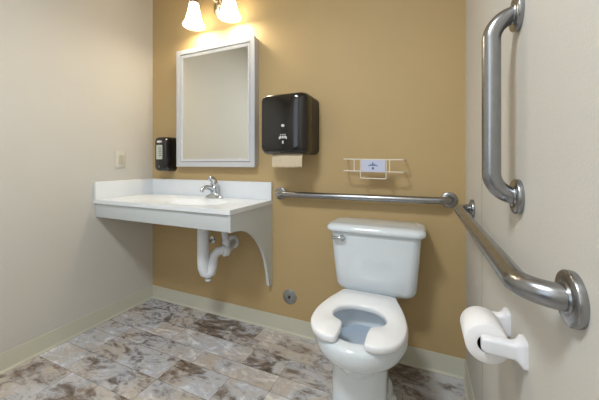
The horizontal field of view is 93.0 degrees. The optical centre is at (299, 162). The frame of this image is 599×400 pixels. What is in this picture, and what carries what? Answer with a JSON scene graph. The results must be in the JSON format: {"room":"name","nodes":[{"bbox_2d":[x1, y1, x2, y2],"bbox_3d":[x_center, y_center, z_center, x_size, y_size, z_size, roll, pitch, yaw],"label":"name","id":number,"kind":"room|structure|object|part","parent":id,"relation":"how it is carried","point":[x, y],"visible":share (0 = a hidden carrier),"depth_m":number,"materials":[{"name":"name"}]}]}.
{"room":"public restroom","nodes":[
{"label":"public restroom","id":0,"kind":"room"},
{"bbox_2d":[0,0,152,353],"bbox_3d":[-1.689,-0.182,1.135,0.100,2.600,2.450,0,0,23],"label":"wall","id":1,"kind":"structure","parent":0,"point":[76,76],"depth_m":1.71,"materials":[{"name":"beige paint"}]},
{"bbox_2d":[0,285,152,374],"bbox_3d":[-1.616,1.010,1.159,0.015,0.096,2.350,0,0,23],"label":"baseboard","id":2,"kind":"structure","parent":1,"relation":"attached to","point":[12,358],"depth_m":1.70,"materials":[{"name":"plastic"}]},
{"bbox_2d":[115,151,125,167],"bbox_3d":[-1.258,-0.024,1.998,0.009,0.120,0.074,0,0,23],"label":"light switch","id":3,"kind":"object","parent":1,"relation":"attached to","point":[120,156],"visible":1,"depth_m":1.99,"materials":[{"name":"beige plastic"}]},
{"bbox_2d":[0,298,465,399],"bbox_3d":[-0.637,1.088,0.737,2.167,0.060,2.370,0,0,23],"label":"floor","id":4,"kind":"structure","parent":0,"point":[155,349],"depth_m":1.47,"materials":[{"name":"tile"}]},
{"bbox_2d":[311,217,425,399],"bbox_3d":[0.304,0.681,1.251,0.468,0.754,0.658,0,0,23],"label":"toilet","id":5,"kind":"object","parent":4,"relation":"on","point":[361,329],"visible":1,"depth_m":1.25,"materials":[{"name":"ceramic"}]},
{"bbox_3d":[0.193,0.370,1.409,0.068,0.032,0.038,0,0,23],"label":"flush handle","id":6,"kind":"part","parent":5,"relation":"part of","materials":[{"name":"silver metal"}]},
{"bbox_3d":[0.247,0.618,1.150,0.358,0.026,0.397,0,0,23],"label":"seat","id":7,"kind":"part","parent":5,"relation":"part of","materials":[{"name":"plastic"}]},
{"bbox_3d":[0.391,0.489,1.452,0.428,0.294,0.213,0,0,23],"label":"tank","id":8,"kind":"part","parent":5,"relation":"part of","materials":[{"name":"ceramic"}]},
{"bbox_3d":[0.388,0.324,1.445,0.468,0.040,0.235,0,0,23],"label":"tank lid","id":9,"kind":"part","parent":5,"relation":"part of","materials":[{"name":"ceramic"}]},
{"bbox_2d":[153,0,465,358],"bbox_3d":[-0.152,-0.182,1.862,2.347,2.600,0.100,0,0,23],"label":"wall","id":10,"kind":"structure","parent":0,"point":[387,78],"depth_m":1.65,"materials":[{"name":"yellow paint"}]},
{"bbox_2d":[155,137,176,170],"bbox_3d":[-0.997,-0.066,2.114,0.120,0.252,0.106,0,0,23],"label":"soap dispenser","id":11,"kind":"object","parent":10,"relation":"attached to","point":[165,147],"visible":0.98,"depth_m":2.07,"materials":[{"name":"black plastic"}]},
{"bbox_2d":[94,179,272,286],"bbox_3d":[-0.752,0.450,1.826,1.073,0.655,0.439,0,0,23],"label":"countertop","id":12,"kind":"structure","parent":10,"relation":"attached to","point":[246,206],"depth_m":1.77,"materials":[{"name":"white laminate"}]},
{"bbox_2d":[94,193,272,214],"bbox_3d":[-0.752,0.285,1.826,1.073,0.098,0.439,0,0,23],"label":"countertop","id":13,"kind":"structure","parent":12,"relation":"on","point":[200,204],"depth_m":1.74,"materials":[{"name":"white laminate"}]},
{"bbox_2d":[200,176,223,198],"bbox_3d":[-0.600,0.160,1.884,0.158,0.151,0.133,0,0,-39],"label":"faucet","id":14,"kind":"object","parent":12,"relation":"on","point":[213,187],"visible":1,"depth_m":1.88,"materials":[{"name":"silver metal"}]},
{"bbox_3d":[-0.597,0.172,1.850,0.034,0.056,0.132,0,0,23],"label":"spout","id":15,"kind":"part","parent":14,"relation":"part of","materials":[{"name":"silver metal"}]},
{"bbox_3d":[-0.578,0.122,1.895,0.052,0.075,0.079,0,0,23],"label":"lever handle","id":16,"kind":"part","parent":14,"relation":"part of","materials":[{"name":"silver metal"}]},
{"bbox_2d":[197,229,238,281],"bbox_3d":[-0.497,0.524,1.813,0.185,0.401,0.276,0,0,23],"label":"drain pipe","id":17,"kind":"object","parent":12,"relation":"attached to","point":[206,264],"visible":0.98,"depth_m":1.73,"materials":[{"name":"white plastic"}]},
{"bbox_3d":[-0.447,0.539,1.847,0.049,0.050,0.174,0,0,0],"label":"trap arm","id":18,"kind":"part","parent":17,"relation":"part of"},
{"bbox_3d":[-0.267,0.518,1.620,0.017,0.517,0.433,0,0,23],"label":"panel","id":19,"kind":"part","parent":12,"relation":"part of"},
{"bbox_2d":[182,0,240,30],"bbox_3d":[-0.578,-1.047,1.894,0.441,0.224,0.178,0,0,23],"label":"wall sconce","id":20,"kind":"object","parent":10,"relation":"attached to","point":[226,10],"visible":1,"depth_m":1.89,"materials":[{"name":"white glass"}]},
{"bbox_3d":[-0.720,-1.011,1.938,0.146,0.152,0.146,0,0,23],"label":"lamp shade","id":21,"kind":"part","parent":20,"relation":"part of","materials":[{"name":"white glass"}]},
{"bbox_3d":[-0.449,-1.011,1.821,0.146,0.152,0.146,0,0,23],"label":"lamp shade","id":22,"kind":"part","parent":20,"relation":"part of","materials":[{"name":"white glass"}]},
{"bbox_2d":[152,179,271,199],"bbox_3d":[-0.669,0.179,2.019,1.073,0.114,0.019,0,0,23],"label":"backsplash","id":23,"kind":"structure","parent":10,"relation":"attached to","point":[227,189],"depth_m":1.95,"materials":[{"name":"white laminate"}]},
{"bbox_2d":[209,236,215,243],"bbox_3d":[-0.625,0.532,1.973,0.053,0.053,0.061,0,0,23],"label":"shutoff valve","id":24,"kind":"object","parent":10,"relation":"attached to","point":[212,239],"visible":0.38,"depth_m":1.96,"materials":[{"name":"silver metal"}]},
{"bbox_2d":[176,35,258,166],"bbox_3d":[-0.579,-0.392,1.958,0.664,0.837,0.060,0,0,23],"label":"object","id":25,"kind":"object","parent":10,"relation":"attached to","point":[217,84],"visible":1,"depth_m":1.93,"materials":[{"name":"white glass"}]},
{"bbox_2d":[183,46,247,158],"bbox_3d":[-0.585,-0.392,1.944,0.562,0.735,0.005,0,0,23],"label":"mirror glass","id":26,"kind":"object","parent":25,"relation":"attached to","point":[215,80],"depth_m":1.93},
{"bbox_2d":[283,289,295,303],"bbox_3d":[-0.063,0.832,1.763,0.092,0.092,0.010,0,0,23],"label":"cover","id":27,"kind":"object","parent":10,"relation":"attached to","point":[289,296],"visible":1,"depth_m":1.76,"materials":[{"name":"metal"}]},
{"bbox_2d":[262,92,318,167],"bbox_3d":[-0.055,-0.179,1.648,0.282,0.413,0.216,0,0,23],"label":"paper towel dispenser","id":28,"kind":"object","parent":10,"relation":"attached to","point":[290,121],"visible":1,"depth_m":1.55,"materials":[{"name":"black plastic"}]},
{"bbox_2d":[152,285,464,379],"bbox_3d":[-0.175,1.010,1.809,2.147,0.096,0.015,0,0,23],"label":"baseboard","id":29,"kind":"structure","parent":10,"relation":"attached to","point":[451,366],"depth_m":1.80,"materials":[{"name":"plastic"}]},
{"bbox_2d":[275,187,457,207],"bbox_3d":[0.300,0.187,1.571,1.018,0.083,0.076,0,0,23],"label":"grab bar","id":30,"kind":"object","parent":10,"relation":"attached to","point":[448,199],"visible":1,"depth_m":1.49,"materials":[{"name":"metal"}]},
{"bbox_2d":[343,159,404,178],"bbox_3d":[0.395,0.030,1.511,0.312,0.108,0.110,0,0,23],"label":"holder","id":31,"kind":"object","parent":10,"relation":"attached to","point":[366,165],"visible":1,"depth_m":1.46,"materials":[{"name":"white metal"}]},
{"bbox_2d":[466,0,598,399],"bbox_3d":[0.375,-0.182,0.247,0.100,2.600,2.450,0,0,23],"label":"wall","id":32,"kind":"structure","parent":0,"point":[550,66],"depth_m":0.51,"materials":[{"name":"beige paint"}]},
{"bbox_2d":[462,359,474,399],"bbox_3d":[0.342,1.010,0.315,0.015,0.096,2.350,0,0,23],"label":"baseboard","id":33,"kind":"structure","parent":32,"relation":"attached to","point":[468,390],"depth_m":1.30,"materials":[{"name":"plastic"}]},
{"bbox_2d":[482,0,524,213],"bbox_3d":[0.452,-0.128,0.638,0.071,0.481,0.077,0,0,23],"label":"grab bar","id":34,"kind":"object","parent":32,"relation":"attached to","point":[513,194],"visible":1,"depth_m":0.63,"materials":[{"name":"metal"}]},
{"bbox_2d":[480,307,528,370],"bbox_3d":[0.456,0.392,0.659,0.078,0.058,0.162,0,0,23],"label":"toilet paper holder","id":35,"kind":"object","parent":32,"relation":"attached to","point":[517,349],"visible":0.71,"depth_m":0.60,"materials":[{"name":"white plastic"}]},
{"bbox_2d":[460,306,507,363],"bbox_3d":[0.433,0.402,0.669,0.087,0.087,0.090,0,0,23],"label":"toilet paper roll","id":36,"kind":"object","parent":35,"relation":"in","point":[475,321],"visible":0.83,"depth_m":0.64,"materials":[{"name":"white paper"}]},
{"bbox_3d":[0.480,0.392,0.715,0.078,0.058,0.040,0,0,23],"label":"post","id":37,"kind":"part","parent":35,"relation":"part of","materials":[{"name":"white plastic"}]},
{"bbox_3d":[0.432,0.392,0.603,0.078,0.058,0.040,0,0,23],"label":"post","id":38,"kind":"part","parent":35,"relation":"part of","materials":[{"name":"white plastic"}]},
{"bbox_2d":[454,199,590,329],"bbox_3d":[0.518,0.190,0.801,0.076,0.077,0.926,0,0,23],"label":"grab bar","id":39,"kind":"object","parent":32,"relation":"attached to","point":[568,295],"visible":1,"depth_m":0.41,"materials":[{"name":"metal"}]}
]}

